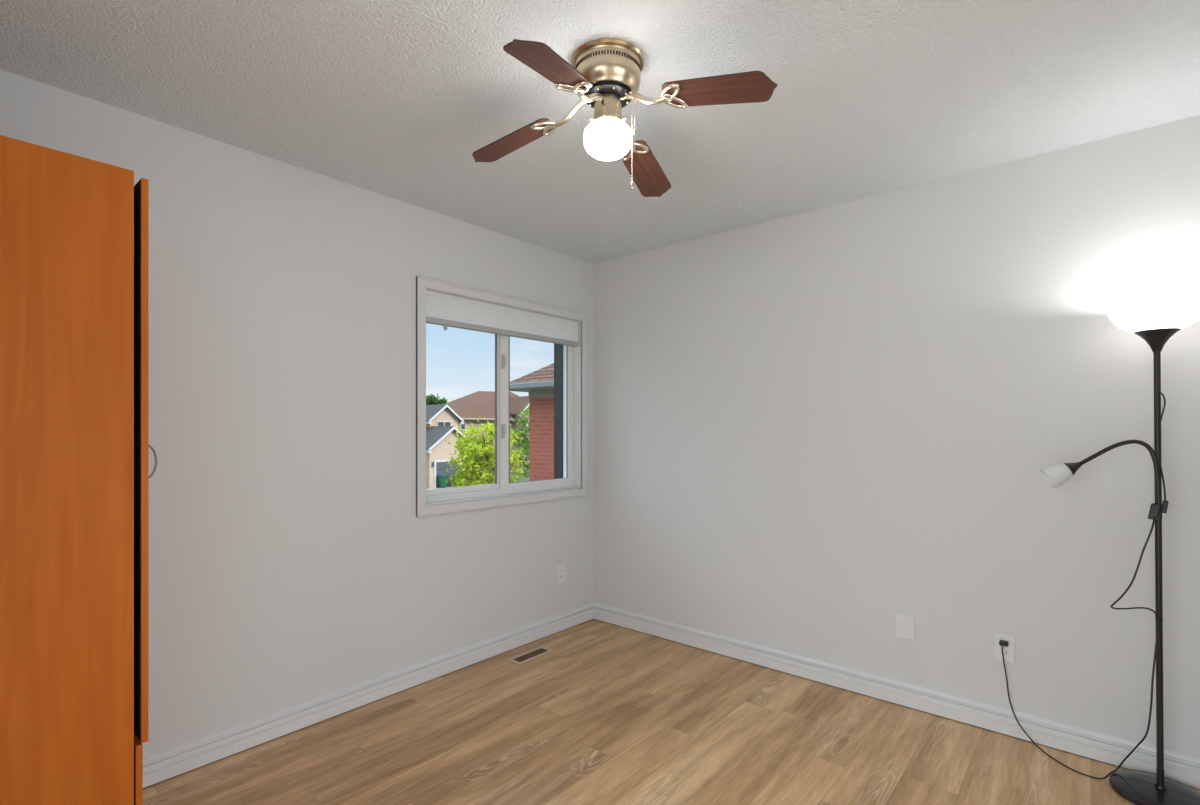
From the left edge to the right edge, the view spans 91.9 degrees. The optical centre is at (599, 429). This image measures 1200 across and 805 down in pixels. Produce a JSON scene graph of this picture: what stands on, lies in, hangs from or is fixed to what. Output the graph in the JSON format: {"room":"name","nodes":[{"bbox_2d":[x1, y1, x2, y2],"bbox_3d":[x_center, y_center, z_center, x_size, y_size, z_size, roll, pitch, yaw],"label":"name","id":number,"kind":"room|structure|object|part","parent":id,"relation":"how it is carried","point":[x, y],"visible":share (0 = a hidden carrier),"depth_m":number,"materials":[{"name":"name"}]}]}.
{"room":"empty bedroom","nodes":[
{"label":"empty bedroom","id":0,"kind":"room"},
{"bbox_2d":[0,69,592,756],"bbox_3d":[-1.116,0.079,2.901,0.200,2.440,3.460,0,0,41],"label":"wall","id":1,"kind":"structure","parent":0,"point":[291,560],"depth_m":2.51,"materials":[{"name":"paint"}]},
{"bbox_2d":[143,603,593,787],"bbox_3d":[-1.098,1.243,2.755,0.018,0.104,3.260,0,0,41],"label":"baseboard","id":2,"kind":"structure","parent":1,"relation":"attached to","point":[160,766],"depth_m":2.63,"materials":[{"name":"white paint"}]},
{"bbox_2d":[416,276,587,516],"bbox_3d":[-0.600,-0.168,3.519,0.253,1.225,1.295,0,0,41],"label":"window","id":3,"kind":"structure","parent":1,"relation":"in","point":[570,479],"depth_m":3.53,"materials":[{"name":"white paint"}]},
{"bbox_3d":[-0.797,-0.179,3.319,0.022,1.075,0.588,0,0,41],"label":"fixed sash","id":4,"kind":"part","parent":3,"relation":"part of","materials":[{"name":"clear glass"}]},
{"bbox_3d":[-0.601,-0.168,3.519,0.080,1.123,1.193,0,0,41],"label":"frame","id":5,"kind":"part","parent":3,"relation":"part of","materials":[{"name":"white plastic"}]},
{"bbox_2d":[426,290,578,346],"bbox_3d":[-0.537,-0.628,3.467,0.044,0.190,1.180,0,0,41],"label":"window shade","id":6,"kind":"object","parent":3,"relation":"attached to","point":[444,310],"visible":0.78,"depth_m":3.37,"materials":[{"name":"white fabric"}]},
{"bbox_3d":[-0.539,-0.718,3.465,0.044,0.010,1.174,0,0,41],"label":"head rail","id":7,"kind":"part","parent":6,"relation":"part of","materials":[{"name":"white plastic"}]},
{"bbox_3d":[-0.535,-0.575,3.470,0.040,0.029,1.174,0,0,41],"label":"rail","id":8,"kind":"part","parent":6,"relation":"part of","materials":[{"name":"white plastic"}]},
{"bbox_3d":[-0.412,-0.178,3.732,0.022,1.081,0.598,0,0,41],"label":"sliding sash","id":9,"kind":"part","parent":3,"relation":"part of","materials":[{"name":"white plastic"}]},
{"bbox_2d":[557,564,564,583],"bbox_3d":[-0.250,0.933,3.753,0.010,0.116,0.072,0,0,41],"label":"wall outlet","id":10,"kind":"object","parent":1,"relation":"attached to","point":[561,568],"visible":1,"depth_m":3.75,"materials":[{"name":"white plastic"}]},
{"bbox_2d":[0,0,1199,263],"bbox_3d":[0.230,-1.241,0.436,5.450,0.200,5.460,0,0,41],"label":"ceiling","id":11,"kind":"structure","parent":0,"point":[395,99],"depth_m":1.94,"materials":[{"name":"white paint"}]},
{"bbox_2d":[472,38,776,196],"bbox_3d":[0.018,-0.938,1.804,0.744,0.406,0.788,0,0,-19],"label":"ceiling fan","id":12,"kind":"object","parent":11,"relation":"hanging from","point":[605,73],"visible":1,"depth_m":1.73,"materials":[{"name":"brown wood"}]},
{"bbox_3d":[-0.299,-0.976,1.972,0.328,0.006,0.117,-12,4,28],"label":"blade","id":13,"kind":"part","parent":12,"relation":"part of","materials":[{"name":"brown wood"}]},
{"bbox_3d":[-0.128,-0.932,1.488,0.117,0.006,0.328,11,15,24],"label":"blade","id":14,"kind":"part","parent":12,"relation":"part of","materials":[{"name":"brown wood"}]},
{"bbox_3d":[0.024,-0.898,1.801,0.151,0.102,0.151,0,0,41],"label":"globe","id":15,"kind":"part","parent":12,"relation":"part of"},
{"bbox_3d":[0.024,-1.136,1.801,0.228,0.010,0.228,0,0,41],"label":"ceiling plate","id":16,"kind":"part","parent":12,"relation":"part of","materials":[{"name":"gold metal"}]},
{"bbox_3d":[0.081,-0.889,1.779,0.040,0.269,0.004,0,0,23],"label":"pull chain","id":17,"kind":"part","parent":12,"relation":"part of","materials":[{"name":"gold metal"}]},
{"bbox_3d":[0.086,-0.976,1.785,0.046,0.095,0.004,0,0,16],"label":"pull chain","id":18,"kind":"part","parent":12,"relation":"part of","materials":[{"name":"gold metal"}]},
{"bbox_3d":[0.168,-0.940,2.118,0.117,0.006,0.328,-11,-15,22],"label":"blade","id":19,"kind":"part","parent":12,"relation":"part of","materials":[{"name":"brown wood"}]},
{"bbox_3d":[0.335,-0.956,1.636,0.328,0.006,0.117,12,-4,28],"label":"blade","id":20,"kind":"part","parent":12,"relation":"part of","materials":[{"name":"brown wood"}]},
{"bbox_2d":[143,619,1199,804],"bbox_3d":[0.230,1.399,0.436,5.450,0.200,5.460,0,0,41],"label":"floor","id":21,"kind":"structure","parent":0,"point":[614,714],"depth_m":2.39,"materials":[{"name":"brown wood"}]},
{"bbox_2d":[0,135,156,804],"bbox_3d":[-1.678,0.297,1.574,0.610,2.005,0.661,0,0,41],"label":"wardrobe","id":22,"kind":"object","parent":21,"relation":"on","point":[74,445],"visible":1,"depth_m":1.48,"materials":[{"name":"orange wood"}]},
{"bbox_3d":[-1.493,0.085,1.792,0.600,1.544,0.002,0,0,41],"label":"door","id":23,"kind":"part","parent":22,"relation":"part of","materials":[{"name":"brown wood"}]},
{"bbox_3d":[-1.495,1.077,1.788,0.610,0.421,0.015,0,0,41],"label":"drawer","id":24,"kind":"part","parent":22,"relation":"part of","materials":[{"name":"orange wood"}]},
{"bbox_3d":[-1.487,0.085,1.798,0.610,1.555,0.016,0,0,41],"label":"door","id":25,"kind":"part","parent":22,"relation":"part of","materials":[{"name":"orange wood"}]},
{"bbox_3d":[-1.269,0.090,1.640,0.006,0.102,0.029,0,0,41],"label":"handle","id":26,"kind":"part","parent":22,"relation":"part of","materials":[{"name":"metal"}]},
{"bbox_2d":[507,646,553,664],"bbox_3d":[-0.398,1.297,3.339,0.105,0.004,0.272,0,0,41],"label":"floor vent","id":27,"kind":"object","parent":21,"relation":"in","point":[527,656],"visible":1,"depth_m":3.33,"materials":[{"name":"beige metal"}]},
{"bbox_2d":[999,297,1199,804],"bbox_3d":[1.849,0.428,2.165,0.623,1.742,0.314,0,0,41],"label":"floor lamp","id":28,"kind":"object","parent":21,"relation":"on","point":[1155,322],"visible":1,"depth_m":2.04,"materials":[{"name":"black metal"}]},
{"bbox_3d":[1.692,0.172,2.151,0.094,0.091,0.084,0,0,41],"label":"lamp shade","id":29,"kind":"part","parent":28,"relation":"part of","materials":[{"name":"white glass"}]},
{"bbox_3d":[1.838,0.583,2.241,0.194,1.431,0.482,0,0,-10],"label":"power cord","id":30,"kind":"part","parent":28,"relation":"part of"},
{"bbox_3d":[1.860,0.172,2.083,0.237,0.274,0.025,0,0,27],"label":"reading arm","id":31,"kind":"part","parent":28,"relation":"part of","materials":[{"name":"black metal"}]},
{"bbox_3d":[1.967,-0.396,2.048,0.263,0.094,0.263,0,0,41],"label":"lamp shade","id":32,"kind":"part","parent":28,"relation":"part of","materials":[{"name":"white glass"}]},
{"bbox_2d":[1148,503,1160,519],"bbox_3d":[1.941,0.287,2.031,0.032,0.058,0.018,0,0,41],"label":"switch","id":33,"kind":"object","parent":28,"relation":"attached to","point":[1155,509],"depth_m":2.02,"materials":[{"name":"black plastic"}]},
{"bbox_2d":[1162,500,1168,512],"bbox_3d":[1.973,0.269,2.027,0.019,0.045,0.016,0,0,41],"label":"switch","id":34,"kind":"object","parent":28,"relation":"attached to","point":[1165,503],"depth_m":2.02,"materials":[{"name":"black plastic"}]},
{"bbox_2d":[593,115,1199,757],"bbox_3d":[1.254,0.079,3.020,3.250,2.440,0.200,0,0,41],"label":"wall","id":35,"kind":"structure","parent":0,"point":[814,429],"depth_m":2.65,"materials":[{"name":"paint"}]},
{"bbox_2d":[145,602,1199,788],"bbox_3d":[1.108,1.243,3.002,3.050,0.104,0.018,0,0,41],"label":"baseboard","id":36,"kind":"structure","parent":35,"relation":"attached to","point":[1185,769],"depth_m":2.64,"materials":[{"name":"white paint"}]},
{"bbox_2d":[895,614,914,640],"bbox_3d":[1.434,0.929,2.727,0.084,0.110,0.012,0,0,41],"label":"blank plate","id":37,"kind":"object","parent":35,"relation":"attached to","point":[904,625],"visible":1,"depth_m":2.72,"materials":[{"name":"white plastic"}]},
{"bbox_3d":[1.432,0.922,2.723,0.058,0.074,0.003,0,0,41],"label":"raised panel","id":38,"kind":"part","parent":37,"relation":"part of","materials":[{"name":"white plastic"}]},
{"bbox_2d":[995,633,1014,662],"bbox_3d":[1.728,0.932,2.477,0.072,0.116,0.010,0,0,41],"label":"wall outlet","id":39,"kind":"object","parent":35,"relation":"attached to","point":[1009,652],"visible":0.88,"depth_m":2.47,"materials":[{"name":"white plastic"}]},
{"bbox_2d":[1000,650,1008,655],"bbox_3d":[1.728,0.952,2.478,0.033,0.026,0.009,0,0,41],"label":"receptacle","id":40,"kind":"object","parent":39,"relation":"attached to","point":[1006,652],"depth_m":2.47,"materials":[{"name":"white plastic"}]},
{"label":"outside","id":41,"kind":"structure","parent":0,"visible":0},
{"bbox_2d":[426,471,529,488],"bbox_3d":[-10.968,4.499,52.792,200.000,0.400,220.000,0,0,41],"label":"ground","id":42,"kind":"structure","parent":41,"point":[522,479],"depth_m":52.13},
{"bbox_2d":[426,394,446,404],"bbox_3d":[-20.198,-0.038,69.942,4.162,8.677,4.341,0,0,41],"label":"tree","id":43,"kind":"object","parent":42,"relation":"on","point":[430,400],"visible":0.23,"depth_m":69.42,"materials":[{"name":"green plant"}]},
{"bbox_2d":[426,404,465,488],"bbox_3d":[-15.723,0.849,45.734,10.140,6.900,8.690,0,0,41],"label":"house","id":44,"kind":"structure","parent":42,"relation":"on","point":[442,421],"depth_m":43.61,"materials":[{"name":"grey"}]},
{"bbox_3d":[-12.433,-0.366,46.329,0.010,0.490,1.170,0,0,41],"label":"pane","id":45,"kind":"part","parent":44,"relation":"part of","materials":[{"name":"grey glass"}]},
{"bbox_3d":[-11.192,3.269,43.710,0.060,2.060,3.000,0,0,41],"label":"garage door trim","id":46,"kind":"part","parent":44,"relation":"part of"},
{"bbox_3d":[-11.203,3.324,43.720,0.030,1.850,2.700,0,0,41],"label":"garage door","id":47,"kind":"part","parent":44,"relation":"part of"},
{"bbox_2d":[445,418,526,486],"bbox_3d":[-3.154,2.010,16.071,2.353,4.582,2.264,0,0,41],"label":"tree","id":48,"kind":"object","parent":42,"relation":"on","point":[476,457],"visible":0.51,"depth_m":15.82,"materials":[{"name":"green plant"}]},
{"bbox_2d":[445,391,529,471],"bbox_3d":[-11.529,0.074,61.111,9.940,8.450,14.280,0,0,41],"label":"brick house","id":49,"kind":"structure","parent":42,"relation":"on","point":[479,405],"depth_m":58.26,"materials":[{"name":"brown"}]},
{"bbox_2d":[512,404,529,477],"bbox_3d":[-2.106,1.537,20.729,2.492,5.528,2.530,0,0,-15],"label":"tree","id":50,"kind":"object","parent":42,"relation":"on","point":[523,421],"visible":0.18,"depth_m":20.23,"materials":[{"name":"green plant"}]},
{"bbox_2d":[510,363,553,480],"bbox_3d":[6.664,0.184,10.736,14.550,8.230,9.880,0,0,41],"label":"brick house","id":51,"kind":"structure","parent":42,"relation":"on","point":[539,384],"depth_m":11.49,"materials":[{"name":"brown brick"}]},
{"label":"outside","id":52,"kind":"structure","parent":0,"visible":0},
{"bbox_3d":[-7.934,4.289,40.334,9.200,0.020,4.200,0,0,41],"label":"driveway","id":53,"kind":"object","parent":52,"visible":0},
{"bbox_2d":[437,474,448,487],"bbox_3d":[-11.534,3.799,42.648,0.620,0.960,0.600,0,0,41],"label":"cart","id":54,"kind":"object","parent":53,"relation":"on","point":[442,479],"visible":1,"depth_m":42.48,"materials":[{"name":"green plastic"}]}
]}

